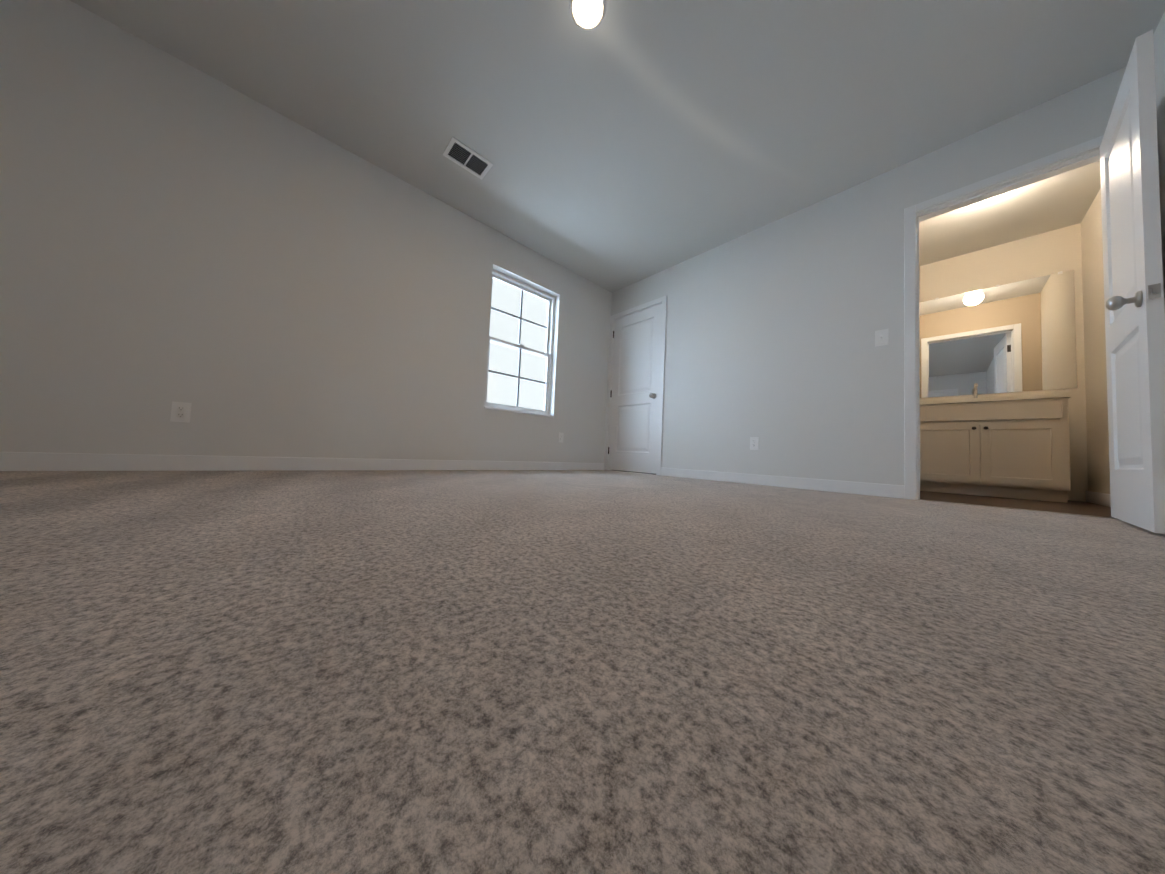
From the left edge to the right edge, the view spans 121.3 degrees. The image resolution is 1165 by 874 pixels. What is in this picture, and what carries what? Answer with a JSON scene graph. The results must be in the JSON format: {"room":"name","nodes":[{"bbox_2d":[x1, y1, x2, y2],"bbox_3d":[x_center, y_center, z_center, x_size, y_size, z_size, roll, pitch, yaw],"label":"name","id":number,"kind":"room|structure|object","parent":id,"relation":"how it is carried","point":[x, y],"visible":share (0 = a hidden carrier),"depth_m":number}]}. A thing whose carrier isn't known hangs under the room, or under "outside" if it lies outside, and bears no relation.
{"room":"empty bedroom","nodes":[
{"label":"empty bedroom","id":0,"kind":"room"},
{"bbox_2d":[0,0,611,462],"bbox_3d":[-1.394,-0.927,2.978,4.840,2.440,0.160,5,-4,-43],"label":"wall","id":1,"kind":"structure","parent":0,"point":[242,274],"depth_m":2.07},
{"bbox_2d":[170,401,191,422],"bbox_3d":[-2.385,-0.148,1.946,0.073,0.118,0.008,5,-4,-43],"label":"electrical outlet","id":2,"kind":"object","parent":1,"relation":"attached to","point":[180,411],"visible":1,"depth_m":1.94},
{"bbox_2d":[0,452,603,470],"bbox_3d":[-1.388,0.244,2.856,4.600,0.092,0.017,5,-4,-43],"label":"baseboard","id":3,"kind":"structure","parent":1,"relation":"attached to","point":[25,461],"depth_m":2.08},
{"bbox_2d":[484,406,553,417],"bbox_3d":[-0.678,-0.266,3.567,0.863,0.022,0.090,5,-4,-43],"label":"window sill","id":4,"kind":"structure","parent":1,"relation":"attached to","point":[507,410],"depth_m":3.49},
{"bbox_2d":[484,269,554,414],"bbox_3d":[-0.701,-0.999,3.664,0.857,1.449,0.080,5,-4,-43],"label":"window","id":5,"kind":"structure","parent":1,"relation":"in","point":[503,278],"depth_m":3.69},
{"bbox_2d":[558,432,563,442],"bbox_3d":[-0.256,0.006,3.906,0.073,0.118,0.008,5,-4,-43],"label":"electrical outlet","id":6,"kind":"object","parent":1,"relation":"attached to","point":[560,437],"visible":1,"depth_m":3.90},
{"bbox_2d":[0,470,1164,873],"bbox_3d":[-0.134,0.340,1.447,4.710,0.120,3.830,5,-4,-43],"label":"floor carpet","id":7,"kind":"object","parent":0,"point":[432,672],"visible":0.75,"depth_m":0.31},
{"bbox_2d":[70,0,1164,292],"bbox_3d":[0.698,-2.152,2.172,6.660,0.120,4.190,5,-4,-43],"label":"ceiling","id":8,"kind":"structure","parent":0,"point":[626,142],"depth_m":2.02},
{"bbox_2d":[443,137,492,179],"bbox_3d":[-0.883,-2.143,2.531,0.315,0.009,0.200,5,-4,-43],"label":"ceiling vent","id":9,"kind":"object","parent":8,"relation":"in","point":[464,156],"visible":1,"depth_m":2.52},
{"bbox_2d":[569,0,606,30],"bbox_3d":[0.026,-2.134,1.628,0.190,0.030,0.190,5,-4,-43],"label":"recessed light","id":10,"kind":"object","parent":8,"relation":"in","point":[587,15],"visible":1,"depth_m":1.64},
{"bbox_2d":[611,66,1126,485],"bbox_3d":[1.717,-0.778,3.076,0.120,2.440,3.910,5,-4,-43],"label":"wall","id":11,"kind":"structure","parent":0,"point":[772,327],"depth_m":2.74},
{"bbox_2d":[608,304,661,473],"bbox_3d":[0.630,-0.584,4.128,0.111,2.028,0.772,5,-4,-43],"label":"closet door","id":12,"kind":"structure","parent":11,"relation":"in","point":[634,396],"depth_m":4.12},
{"bbox_2d":[604,295,666,474],"bbox_3d":[0.666,-0.609,4.153,0.086,2.108,0.896,5,-4,-43],"label":"trim","id":13,"kind":"structure","parent":11,"relation":"attached to","point":[655,302],"depth_m":4.00},
{"bbox_2d":[750,437,758,449],"bbox_3d":[1.591,0.060,3.035,0.008,0.118,0.073,5,-4,-43],"label":"outlet","id":14,"kind":"object","parent":11,"relation":"attached to","point":[754,443],"visible":1,"depth_m":3.03},
{"bbox_2d":[660,467,904,498],"bbox_3d":[1.573,0.389,3.018,0.014,0.092,1.995,5,-4,-43],"label":"baseboard","id":15,"kind":"structure","parent":11,"relation":"attached to","point":[862,488],"depth_m":2.75},
{"bbox_2d":[875,329,887,346],"bbox_3d":[2.214,-0.738,2.426,0.022,0.118,0.073,5,-4,-43],"label":"light switch","id":16,"kind":"object","parent":11,"relation":"attached to","point":[881,337],"visible":1,"depth_m":2.43},
{"bbox_2d":[904,135,1103,499],"bbox_3d":[2.639,-0.611,2.058,0.152,2.093,0.872,5,-4,-43],"label":"trim","id":17,"kind":"structure","parent":11,"relation":"attached to","point":[1052,161],"depth_m":2.27},
{"bbox_2d":[919,223,1087,501],"bbox_3d":[4.015,-0.663,3.261,0.120,2.440,1.070,5,-4,-43],"label":"wall","id":18,"kind":"structure","parent":0,"point":[1047,253],"depth_m":3.04},
{"bbox_2d":[919,270,1076,397],"bbox_3d":[3.978,-0.954,3.235,0.008,1.065,1.000,5,-4,-43],"label":"bathroom mirror","id":19,"kind":"object","parent":18,"relation":"attached to","point":[1019,336],"visible":0.92,"depth_m":3.16},
{"bbox_2d":[920,491,1113,517],"bbox_3d":[3.292,0.555,2.588,1.890,0.118,1.270,5,-4,-43],"label":"floor","id":20,"kind":"structure","parent":0,"point":[1080,507],"depth_m":2.36},
{"bbox_2d":[920,383,1070,502],"bbox_3d":[3.675,0.002,3.044,0.572,1.061,0.907,5,-4,-43],"label":"bathroom vanity","id":21,"kind":"object","parent":20,"relation":"on","point":[1014,445],"visible":0.83,"depth_m":2.81},
{"bbox_2d":[918,499,1116,518],"bbox_3d":[2.557,0.429,1.978,0.030,0.006,0.746,5,-4,-43],"label":"trim","id":22,"kind":"structure","parent":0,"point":[1021,509],"depth_m":1.93},
{"bbox_2d":[1081,189,1109,493],"bbox_3d":[3.794,-0.722,2.249,1.820,2.440,0.120,5,-4,-43],"label":"wall","id":23,"kind":"structure","parent":0,"point":[1095,364],"depth_m":2.63},
{"bbox_2d":[1085,491,1110,506],"bbox_3d":[3.650,0.446,2.201,1.700,0.092,0.014,5,-4,-43],"label":"baseboard","id":24,"kind":"structure","parent":23,"relation":"attached to","point":[1104,499],"depth_m":2.52},
{"bbox_2d":[1153,12,1164,315],"bbox_3d":[1.224,-0.947,0.047,4.720,2.440,0.120,5,-4,-43],"label":"wall","id":25,"kind":"structure","parent":0,"point":[1159,47],"depth_m":1.59},
{"bbox_2d":[1100,29,1164,533],"bbox_3d":[2.532,-0.614,1.517,0.758,2.014,0.187,5,-4,-39],"label":"bathroom door","id":26,"kind":"structure","parent":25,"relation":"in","point":[1134,293],"depth_m":1.39}
]}

